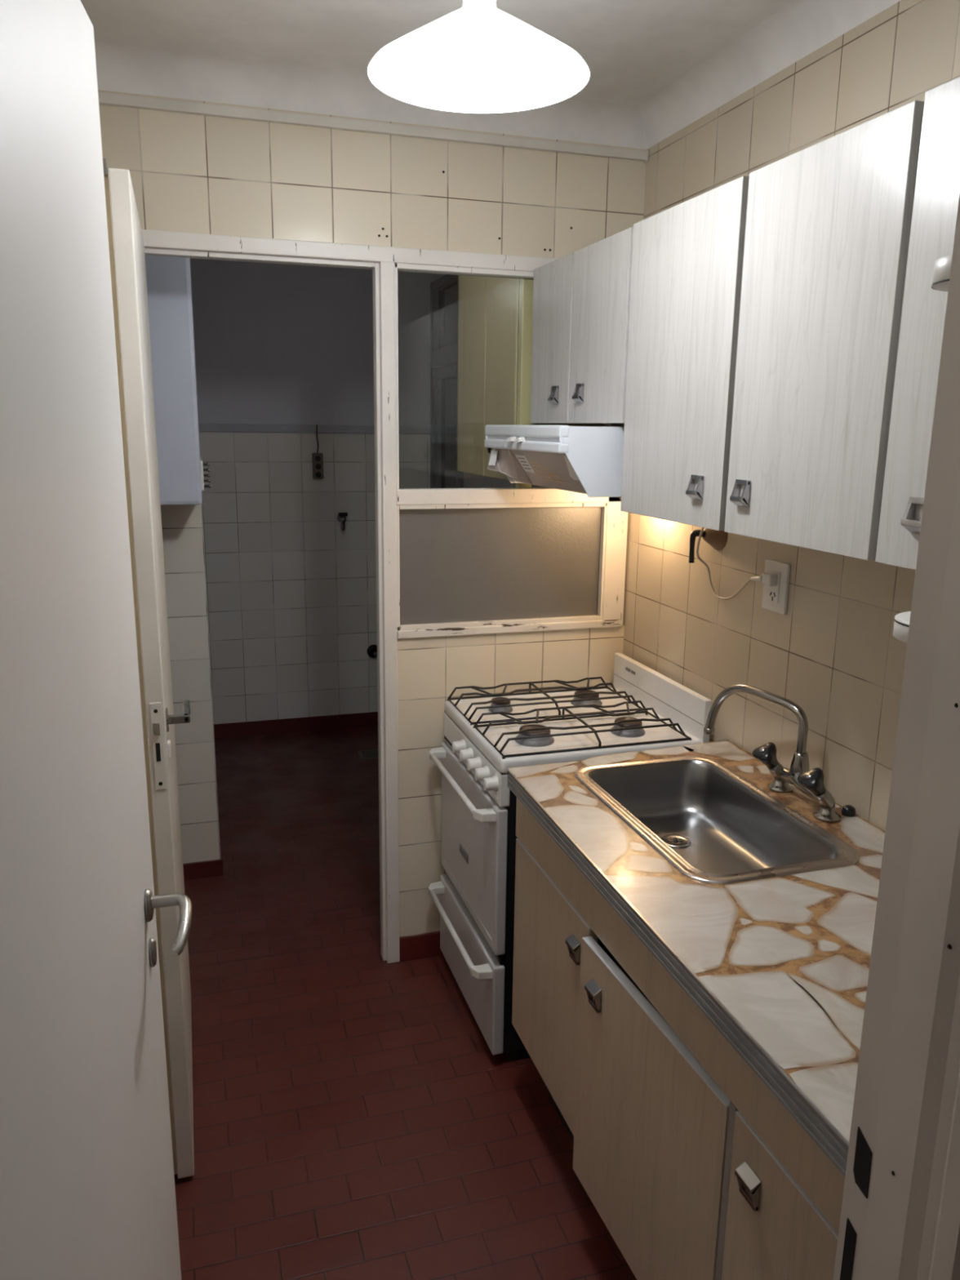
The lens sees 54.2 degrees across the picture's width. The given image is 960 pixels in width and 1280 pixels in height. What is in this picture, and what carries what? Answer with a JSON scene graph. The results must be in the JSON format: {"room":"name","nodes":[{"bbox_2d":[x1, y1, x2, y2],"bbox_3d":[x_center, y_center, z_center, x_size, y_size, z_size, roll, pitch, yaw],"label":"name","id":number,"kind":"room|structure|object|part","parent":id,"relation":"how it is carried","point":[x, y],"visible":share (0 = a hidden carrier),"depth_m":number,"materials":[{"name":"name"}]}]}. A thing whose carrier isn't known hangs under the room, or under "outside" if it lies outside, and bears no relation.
{"room":"kitchen","nodes":[
{"label":"kitchen","id":0,"kind":"room"},
{"bbox_2d":[160,503,220,863],"bbox_3d":[-1.466,-0.478,3.781,0.645,2.420,1.570,-3,13,-17],"label":"wall","id":1,"kind":"structure","parent":0,"point":[182,525],"depth_m":3.23,"materials":[{"name":"tile"}]},
{"bbox_2d":[145,255,210,505],"bbox_3d":[-1.072,-0.811,2.836,0.462,0.782,0.277,-3,13,-17],"label":"water heater","id":2,"kind":"object","parent":1,"relation":"attached to","point":[169,289],"visible":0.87,"depth_m":2.75,"materials":[{"name":"white metal"}]},
{"bbox_3d":[-0.887,-0.526,2.964,0.021,0.090,0.267,-3,13,-17],"label":"panel","id":3,"kind":"part","parent":2,"relation":"part of","materials":[{"name":"white plastic"}]},
{"bbox_2d":[182,825,222,879],"bbox_3d":[-1.475,0.674,4.035,0.651,0.060,1.568,-3,13,-17],"label":"baseboard","id":4,"kind":"structure","parent":1,"relation":"attached to","point":[209,868],"depth_m":3.38,"materials":[{"name":"red tile"}]},
{"bbox_2d":[190,257,435,724],"bbox_3d":[-1.131,-0.693,4.746,2.070,2.420,0.120,-3,13,-17],"label":"wall","id":5,"kind":"structure","parent":0,"point":[291,593],"depth_m":4.73,"materials":[{"name":"tile"}]},
{"bbox_2d":[213,711,377,739],"bbox_3d":[-0.828,0.445,5.036,1.205,0.080,0.010,-3,13,-17],"label":"baseboard","id":6,"kind":"structure","parent":5,"relation":"attached to","point":[295,725],"depth_m":4.98,"materials":[{"name":"red paint"}]},
{"bbox_2d":[198,422,431,434],"bbox_3d":[-0.808,-1.056,4.692,1.205,0.040,0.014,-3,13,-17],"label":"trim","id":7,"kind":"structure","parent":5,"relation":"attached to","point":[251,428],"depth_m":4.66,"materials":[{"name":"paint"}]},
{"bbox_2d":[311,424,323,478],"bbox_3d":[-0.815,-0.944,4.707,0.052,0.265,0.030,-3,13,-17],"label":"power strip","id":8,"kind":"object","parent":5,"relation":"attached to","point":[317,458],"visible":1,"depth_m":4.71,"materials":[{"name":"black plastic"}]},
{"bbox_2d":[315,455,321,477],"bbox_3d":[-0.812,-0.870,4.710,0.028,0.108,0.002,-3,13,-17],"label":"outlet","id":9,"kind":"object","parent":8,"relation":"attached to","point":[317,458],"depth_m":4.71,"materials":[{"name":"black plastic"}]},
{"bbox_2d":[337,512,347,530],"bbox_3d":[-0.703,-0.608,4.800,0.048,0.091,0.068,-3,13,-17],"label":"tap","id":10,"kind":"object","parent":5,"relation":"attached to","point":[341,517],"visible":1,"depth_m":4.77,"materials":[{"name":"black metal"}]},
{"bbox_3d":[-0.698,-0.640,4.778,0.046,0.019,0.024,-3,13,-17],"label":"handle","id":11,"kind":"part","parent":10,"relation":"part of","materials":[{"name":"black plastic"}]},
{"bbox_2d":[367,644,377,657],"bbox_3d":[-0.567,0.062,5.020,0.072,0.072,0.030,-3,13,-17],"label":"drain pipe","id":12,"kind":"object","parent":5,"relation":"attached to","point":[372,649],"visible":0.7,"depth_m":5.01,"materials":[{"name":"black plastic"}]},
{"bbox_2d":[97,89,646,937],"bbox_3d":[-0.259,-0.201,2.632,1.450,2.420,0.061,-3,13,-17],"label":"wall","id":13,"kind":"structure","parent":0,"point":[189,173],"depth_m":2.45,"materials":[{"name":"tile"}]},
{"bbox_2d":[102,158,194,1178],"bbox_3d":[-0.703,0.103,2.115,0.092,2.016,0.692,-3,13,-17],"label":"door","id":14,"kind":"structure","parent":13,"relation":"in","point":[126,240],"depth_m":1.81,"materials":[{"name":"paint"}]},
{"bbox_3d":[-0.622,0.203,1.815,0.020,0.175,0.022,-3,13,-17],"label":"lock plate","id":15,"kind":"part","parent":14,"relation":"part of","materials":[{"name":"paint"}]},
{"bbox_3d":[-0.611,0.146,1.906,0.043,0.016,0.114,-3,13,-17],"label":"lever","id":16,"kind":"part","parent":14,"relation":"part of","materials":[{"name":"silver metal"}]},
{"bbox_2d":[94,42,646,149],"bbox_3d":[-0.225,-1.331,2.313,1.450,0.075,0.070,-3,13,-17],"label":"trim","id":17,"kind":"structure","parent":13,"relation":"attached to","point":[119,68],"depth_m":2.28,"materials":[{"name":"paint"}]},
{"bbox_2d":[97,91,648,163],"bbox_3d":[-0.235,-1.280,2.349,1.447,0.028,0.018,-3,13,-17],"label":"trim","id":18,"kind":"structure","parent":13,"relation":"attached to","point":[104,98],"depth_m":2.33,"materials":[{"name":"white paint"}]},
{"bbox_2d":[141,229,627,963],"bbox_3d":[-0.238,-0.021,2.673,1.394,2.050,0.065,-3,13,-17],"label":"window frame","id":19,"kind":"structure","parent":13,"relation":"in","point":[451,562],"depth_m":2.68,"materials":[{"name":"paint"}]},
{"bbox_3d":[0.067,-0.220,2.725,0.626,0.332,0.004,-3,13,-17],"label":"frosted pane","id":20,"kind":"part","parent":19,"relation":"part of","materials":[{"name":"grey glass"}]},
{"bbox_3d":[0.089,-0.044,2.769,0.690,0.034,0.060,-3,13,-17],"label":"sill rail","id":21,"kind":"part","parent":19,"relation":"part of","materials":[{"name":"paint"}]},
{"bbox_2d":[399,931,443,961],"bbox_3d":[0.091,0.928,2.969,0.706,0.078,0.008,-3,13,-17],"label":"baseboard","id":22,"kind":"structure","parent":13,"relation":"attached to","point":[424,945],"depth_m":2.88,"materials":[{"name":"red tile"}]},
{"bbox_2d":[173,725,636,1279],"bbox_3d":[-0.491,1.013,2.964,2.070,0.100,4.550,-3,13,-17],"label":"floor","id":23,"kind":"structure","parent":0,"point":[355,1118],"depth_m":2.33,"materials":[{"name":"red tile"}]},
{"bbox_2d":[357,749,378,759],"bbox_3d":[-0.541,0.569,4.677,0.120,0.003,0.120,-3,13,-17],"label":"floor drain","id":24,"kind":"object","parent":23,"relation":"on","point":[366,754],"visible":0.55,"depth_m":4.67,"materials":[{"name":"grey metal"}]},
{"bbox_2d":[428,652,711,1061],"bbox_3d":[0.206,0.568,2.616,0.613,0.938,0.530,-3,13,-17],"label":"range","id":25,"kind":"object","parent":23,"relation":"on","point":[486,735],"visible":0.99,"depth_m":2.45,"materials":[{"name":"white metal"}]},
{"bbox_3d":[-0.058,0.287,2.517,0.032,0.039,0.039,-3,13,-17],"label":"knob","id":26,"kind":"part","parent":25,"relation":"part of","materials":[{"name":"white plastic"}]},
{"bbox_3d":[-0.064,0.787,2.576,0.049,0.022,0.499,-3,13,-17],"label":"handle","id":27,"kind":"part","parent":25,"relation":"part of","materials":[{"name":"white plastic"}]},
{"bbox_3d":[-0.057,0.375,2.485,0.049,0.022,0.499,-3,13,-17],"label":"handle","id":28,"kind":"part","parent":25,"relation":"part of","materials":[{"name":"white plastic"}]},
{"bbox_3d":[-0.037,0.302,2.452,0.032,0.039,0.039,-3,13,-17],"label":"knob","id":29,"kind":"part","parent":25,"relation":"part of","materials":[{"name":"white plastic"}]},
{"bbox_3d":[-0.030,0.882,2.611,0.030,0.247,0.526,-3,13,-17],"label":"drawer","id":30,"kind":"part","parent":25,"relation":"part of","materials":[{"name":"metal"}]},
{"bbox_3d":[-0.017,0.317,2.387,0.032,0.039,0.039,-3,13,-17],"label":"knob","id":31,"kind":"part","parent":25,"relation":"part of","materials":[{"name":"white plastic"}]},
{"bbox_3d":[-0.025,0.541,2.535,0.027,0.386,0.524,-3,13,-17],"label":"oven door","id":32,"kind":"part","parent":25,"relation":"part of","materials":[{"name":"metal"}]},
{"bbox_3d":[-0.017,0.304,2.483,0.025,0.083,0.524,-3,13,-17],"label":"control panel","id":33,"kind":"part","parent":25,"relation":"part of","materials":[{"name":"white metal"}]},
{"bbox_3d":[0.004,0.332,2.323,0.032,0.039,0.039,-3,13,-17],"label":"knob","id":34,"kind":"part","parent":25,"relation":"part of","materials":[{"name":"white plastic"}]},
{"bbox_3d":[0.024,0.347,2.258,0.032,0.039,0.039,-3,13,-17],"label":"knob","id":35,"kind":"part","parent":25,"relation":"part of","materials":[{"name":"white plastic"}]},
{"bbox_3d":[0.058,0.185,2.625,0.068,0.023,0.068,-3,13,-17],"label":"burner","id":36,"kind":"part","parent":25,"relation":"part of","materials":[{"name":"metal"}]},
{"bbox_3d":[0.138,0.244,2.373,0.100,0.023,0.100,-3,13,-17],"label":"burner","id":37,"kind":"part","parent":25,"relation":"part of","materials":[{"name":"metal"}]},
{"bbox_2d":[444,687,701,774],"bbox_3d":[0.232,0.230,2.545,0.544,0.038,0.526,-3,13,-17],"label":"cooktop","id":38,"kind":"object","parent":25,"relation":"in","point":[484,743],"depth_m":2.45,"materials":[{"name":"white metal"}]},
{"bbox_3d":[0.306,0.171,2.700,0.090,0.023,0.090,-3,13,-17],"label":"burner","id":39,"kind":"part","parent":25,"relation":"part of","materials":[{"name":"metal"}]},
{"bbox_3d":[0.387,0.230,2.449,0.090,0.023,0.090,-3,13,-17],"label":"burner","id":40,"kind":"part","parent":25,"relation":"part of","materials":[{"name":"metal"}]},
{"bbox_2d":[613,652,711,742],"bbox_3d":[0.495,0.162,2.614,0.020,0.138,0.530,-3,13,-17],"label":"backsplash","id":41,"kind":"structure","parent":25,"relation":"attached to","point":[684,700],"depth_m":2.56,"materials":[{"name":"white metal"}]},
{"bbox_2d":[511,797,844,1279],"bbox_3d":[0.532,0.852,1.670,0.605,0.813,1.325,-3,13,-17],"label":"base cabinet","id":42,"kind":"object","parent":23,"relation":"on","point":[694,1168],"visible":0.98,"depth_m":1.53,"materials":[{"name":"beige wood"}]},
{"bbox_3d":[0.149,0.731,2.006,0.018,0.477,0.415,-3,13,-17],"label":"door","id":43,"kind":"part","parent":42,"relation":"part of","materials":[{"name":"beige wood"}]},
{"bbox_3d":[0.179,0.602,1.821,0.016,0.047,0.038,-3,13,-17],"label":"handle","id":44,"kind":"part","parent":42,"relation":"part of","materials":[{"name":"silver metal"}]},
{"bbox_3d":[0.204,0.645,1.699,0.015,0.047,0.038,-4,14,-19],"label":"handle","id":45,"kind":"part","parent":42,"relation":"part of","materials":[{"name":"silver metal"}]},
{"bbox_3d":[0.273,0.851,1.591,0.018,0.506,0.472,-4,14,-19],"label":"door","id":46,"kind":"part","parent":42,"relation":"part of","materials":[{"name":"beige wood"}]},
{"bbox_2d":[507,739,884,1176],"bbox_3d":[0.526,0.430,1.599,0.613,0.040,1.378,-3,13,-17],"label":"countertop","id":47,"kind":"structure","parent":42,"relation":"on","point":[779,966],"depth_m":1.44,"materials":[{"name":"white stone"}]},
{"bbox_3d":[0.339,0.288,2.213,0.600,0.038,0.004,-5,14,-22],"label":"trim","id":48,"kind":"part","parent":47,"relation":"part of","materials":[{"name":"silver metal"}]},
{"bbox_2d":[574,755,859,884],"bbox_3d":[0.448,0.398,1.903,0.354,0.122,0.580,-3,13,-17],"label":"sink","id":49,"kind":"object","parent":47,"relation":"in","point":[712,824],"visible":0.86,"depth_m":2.01,"materials":[{"name":"metal"}]},
{"bbox_2d":[703,684,841,822],"bbox_3d":[0.619,0.215,1.998,0.094,0.205,0.400,-3,13,-17],"label":"tap","id":50,"kind":"object","parent":47,"relation":"on","point":[811,783],"visible":1,"depth_m":1.94,"materials":[{"name":"silver metal"}]},
{"bbox_3d":[0.598,0.168,2.044,0.020,0.134,0.283,-7,15,-30],"label":"spout","id":51,"kind":"part","parent":50,"relation":"part of","materials":[{"name":"silver metal"}]},
{"bbox_3d":[0.607,0.245,1.982,0.051,0.057,0.052,-3,13,-17],"label":"knob","id":52,"kind":"part","parent":50,"relation":"part of","materials":[{"name":"black plastic"}]},
{"bbox_3d":[0.653,0.279,1.836,0.051,0.057,0.052,-3,13,-17],"label":"knob","id":53,"kind":"part","parent":50,"relation":"part of","materials":[{"name":"black plastic"}]},
{"bbox_2d":[840,804,856,817],"bbox_3d":[0.738,0.341,1.877,0.028,0.018,0.028,-3,13,-17],"label":"plug","id":54,"kind":"object","parent":47,"relation":"on","point":[849,811],"visible":1,"depth_m":1.87,"materials":[{"name":"black plastic"}]},
{"bbox_3d":[0.358,0.735,1.260,0.016,0.047,0.038,-3,13,-17],"label":"handle","id":55,"kind":"part","parent":42,"relation":"part of","materials":[{"name":"silver metal"}]},
{"bbox_3d":[0.418,0.946,1.166,0.018,0.519,0.405,-3,13,-17],"label":"door","id":56,"kind":"part","parent":42,"relation":"part of","materials":[{"name":"beige wood"}]},
{"bbox_2d":[80,0,793,108],"bbox_3d":[-0.459,-1.444,2.405,2.070,0.100,4.550,-3,13,-17],"label":"ceiling","id":57,"kind":"structure","parent":0,"point":[632,51],"depth_m":1.98,"materials":[{"name":"paint"}]},
{"bbox_2d":[367,0,589,113],"bbox_3d":[0.000,-1.012,1.421,0.342,0.295,0.342,-3,13,-17],"label":"pendant lamp","id":58,"kind":"object","parent":57,"relation":"hanging from","point":[477,57],"visible":1,"depth_m":1.49,"materials":[{"name":"white"}]},
{"bbox_3d":[-0.002,-0.910,1.444,0.060,0.085,0.060,-3,13,-17],"label":"bulb","id":59,"kind":"part","parent":58,"relation":"part of","materials":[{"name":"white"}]},
{"bbox_3d":[0.000,-1.060,1.410,0.100,0.198,0.100,-3,13,-17],"label":"stem","id":60,"kind":"part","parent":58,"relation":"part of","materials":[{"name":"white"}]},
{"bbox_2d":[435,0,959,831],"bbox_3d":[0.459,-0.266,2.959,0.120,2.420,4.330,-3,13,-17],"label":"wall","id":61,"kind":"structure","parent":0,"point":[835,653],"depth_m":2.02,"materials":[{"name":"tile"}]},
{"bbox_2d":[430,274,463,488],"bbox_3d":[-0.134,-0.614,4.727,0.105,2.300,0.540,-3,13,-17],"label":"door","id":62,"kind":"structure","parent":61,"relation":"in","point":[444,291],"depth_m":4.66,"materials":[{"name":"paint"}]},
{"bbox_3d":[-0.138,-1.557,4.507,0.006,0.285,0.460,-3,13,-17],"label":"transom pane","id":63,"kind":"part","parent":62,"relation":"part of","materials":[{"name":"clear glass"}]},
{"bbox_3d":[-0.152,-0.443,4.761,0.006,1.710,0.340,-3,13,-17],"label":"pane","id":64,"kind":"part","parent":62,"relation":"part of","materials":[{"name":"clear glass"}]},
{"bbox_2d":[457,275,603,488],"bbox_3d":[0.177,-0.879,2.979,0.338,1.000,0.673,-3,13,-17],"label":"upper cabinet","id":65,"kind":"object","parent":61,"relation":"attached to","point":[495,331],"visible":0.28,"depth_m":2.89,"materials":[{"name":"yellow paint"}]},
{"bbox_3d":[-0.021,-0.979,3.088,0.020,0.850,0.310,-3,13,-17],"label":"door","id":66,"kind":"part","parent":65,"relation":"part of","materials":[{"name":"yellow paint"}]},
{"bbox_3d":[0.071,-0.912,2.800,0.020,0.850,0.304,-3,13,-17],"label":"door","id":67,"kind":"part","parent":65,"relation":"part of","materials":[{"name":"yellow paint"}]},
{"bbox_2d":[484,424,624,499],"bbox_3d":[0.307,-0.457,2.400,0.475,0.176,0.551,-3,13,-17],"label":"hood","id":68,"kind":"object","parent":61,"relation":"attached to","point":[584,460],"visible":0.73,"depth_m":2.14,"materials":[{"name":"white metal"}]},
{"bbox_2d":[506,435,517,441],"bbox_3d":[0.080,-0.506,2.354,0.020,0.014,0.028,-3,13,-17],"label":"switch","id":69,"kind":"object","parent":68,"relation":"attached to","point":[512,438],"depth_m":2.34,"materials":[{"name":"white plastic"}]},
{"bbox_2d":[515,436,525,441],"bbox_3d":[0.099,-0.492,2.296,0.020,0.014,0.028,-3,13,-17],"label":"switch","id":70,"kind":"object","parent":68,"relation":"attached to","point":[521,438],"depth_m":2.28,"materials":[{"name":"white plastic"}]},
{"bbox_3d":[0.150,-0.432,2.353,0.074,0.100,0.532,-3,13,-17],"label":"filter panel","id":71,"kind":"part","parent":68,"relation":"part of","materials":[{"name":"silver metal"}]},
{"bbox_2d":[529,227,633,423],"bbox_3d":[0.375,-0.749,2.350,0.340,0.404,0.594,-3,13,-17],"label":"upper cabinet","id":72,"kind":"object","parent":61,"relation":"attached to","point":[581,298],"visible":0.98,"depth_m":2.25,"materials":[{"name":"white wood"}]},
{"bbox_3d":[0.192,-0.774,2.453,0.020,0.404,0.271,-3,13,-17],"label":"door","id":73,"kind":"part","parent":72,"relation":"part of","materials":[{"name":"white wood"}]},
{"bbox_3d":[0.189,-0.633,2.423,0.016,0.047,0.038,-3,13,-17],"label":"handle","id":74,"kind":"part","parent":72,"relation":"part of","materials":[{"name":"silver metal"}]},
{"bbox_3d":[0.237,-0.598,2.273,0.016,0.047,0.038,-3,13,-17],"label":"handle","id":75,"kind":"part","parent":72,"relation":"part of","materials":[{"name":"silver metal"}]},
{"bbox_3d":[0.280,-0.710,2.177,0.020,0.404,0.310,-3,13,-17],"label":"door","id":76,"kind":"part","parent":72,"relation":"part of","materials":[{"name":"white wood"}]},
{"bbox_2d":[688,528,728,563],"bbox_3d":[0.556,-0.244,2.313,0.073,0.110,0.080,-3,13,-17],"label":"lamp","id":77,"kind":"object","parent":61,"relation":"attached to","point":[717,540],"visible":0.87,"depth_m":2.30,"materials":[{"name":"brown metal"}]},
{"bbox_3d":[0.536,-0.231,2.316,0.037,0.083,0.019,2,13,4],"label":"lever","id":78,"kind":"part","parent":77,"relation":"part of","materials":[{"name":"black plastic"}]},
{"bbox_2d":[696,527,777,599],"bbox_3d":[0.596,-0.192,2.200,0.061,0.230,0.288,-3,13,-17],"label":"plug","id":79,"kind":"object","parent":61,"relation":"attached to","point":[767,579],"visible":0.83,"depth_m":2.17,"materials":[{"name":"white plastic"}]},
{"bbox_3d":[0.584,-0.201,2.237,0.061,0.230,0.209,-3,13,-17],"label":"cord","id":80,"kind":"part","parent":79,"relation":"part of","materials":[{"name":"white plastic"}]},
{"bbox_2d":[636,0,901,149],"bbox_3d":[0.724,-1.157,1.602,0.070,0.075,2.030,-3,13,-17],"label":"trim","id":81,"kind":"structure","parent":61,"relation":"attached to","point":[800,28],"depth_m":2.04,"materials":[{"name":"paint"}]},
{"bbox_2d":[620,100,924,559],"bbox_3d":[0.586,-0.502,1.704,0.340,0.600,0.816,-3,13,-17],"label":"upper cabinet","id":82,"kind":"object","parent":61,"relation":"attached to","point":[766,304],"visible":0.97,"depth_m":1.52,"materials":[{"name":"white wood"}]},
{"bbox_3d":[0.390,-0.538,1.849,0.020,0.600,0.414,-3,13,-17],"label":"door","id":83,"kind":"part","parent":82,"relation":"part of","materials":[{"name":"white wood"}]},
{"bbox_3d":[0.406,-0.289,1.777,0.016,0.047,0.038,-3,13,-17],"label":"handle","id":84,"kind":"part","parent":82,"relation":"part of","materials":[{"name":"silver metal"}]},
{"bbox_3d":[0.452,-0.255,1.633,0.016,0.047,0.038,-3,13,-17],"label":"handle","id":85,"kind":"part","parent":82,"relation":"part of","materials":[{"name":"silver metal"}]},
{"bbox_3d":[0.513,-0.448,1.462,0.020,0.600,0.382,-3,13,-17],"label":"door","id":86,"kind":"part","parent":82,"relation":"part of","materials":[{"name":"white wood"}]},
{"bbox_2d":[761,559,791,614],"bbox_3d":[0.660,-0.119,2.099,0.012,0.113,0.086,-3,13,-17],"label":"wall socket","id":87,"kind":"object","parent":61,"relation":"attached to","point":[775,598],"visible":0.94,"depth_m":2.08,"materials":[{"name":"white plastic"}]},
{"bbox_2d":[875,76,959,569],"bbox_3d":[0.772,-0.370,1.120,0.340,0.605,0.426,-3,13,-17],"label":"upper cabinet","id":88,"kind":"object","parent":61,"relation":"attached to","point":[937,186],"visible":0.64,"depth_m":1.23,"materials":[{"name":"white wood"}]},
{"bbox_3d":[0.577,-0.164,1.240,0.016,0.047,0.038,-3,13,-17],"label":"handle","id":89,"kind":"part","parent":88,"relation":"part of","materials":[{"name":"silver metal"}]},
{"bbox_2d":[893,611,911,643],"bbox_3d":[0.416,-0.001,0.777,0.090,0.018,0.161,-3,13,-17],"label":"knob","id":90,"kind":"object","parent":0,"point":[901,620],"depth_m":0.81,"materials":[{"name":"white plastic"}]},
{"bbox_2d":[931,254,952,291],"bbox_3d":[0.420,-0.285,0.712,0.090,0.020,0.161,-3,13,-17],"label":"knob","id":91,"kind":"object","parent":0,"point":[942,268],"depth_m":0.74,"materials":[{"name":"white plastic"}]},
{"bbox_3d":[0.375,0.252,0.672,1.670,2.420,0.100,-3,13,-17],"label":"wall","id":92,"kind":"structure","parent":0,"visible":0},
{"bbox_2d":[0,0,191,1279],"bbox_3d":[-0.336,0.412,0.869,0.091,1.988,0.657,-2,13,-11],"label":"door","id":93,"kind":"structure","parent":92,"relation":"in","point":[87,1190],"depth_m":0.77,"materials":[{"name":"paint"}]},
{"bbox_3d":[-0.359,0.328,1.082,0.051,0.037,0.090,-2,13,-11],"label":"lever","id":94,"kind":"part","parent":93,"relation":"part of","materials":[{"name":"silver metal"}]},
{"bbox_2d":[833,193,959,1279],"bbox_3d":[0.008,0.457,0.599,0.737,2.045,0.117,-3,13,-17],"label":"trim","id":95,"kind":"structure","parent":92,"relation":"attached to","point":[900,1219],"depth_m":0.65,"materials":[{"name":"paint"}]},
{"bbox_2d":[893,254,952,643],"bbox_3d":[0.419,-0.142,0.740,0.090,0.340,0.169,-3,13,-17],"label":"paper towel holder","id":96,"kind":"object","parent":92,"relation":"attached to","point":[942,268],"visible":0.43,"depth_m":0.76,"materials":[{"name":"white plastic"}]}
]}

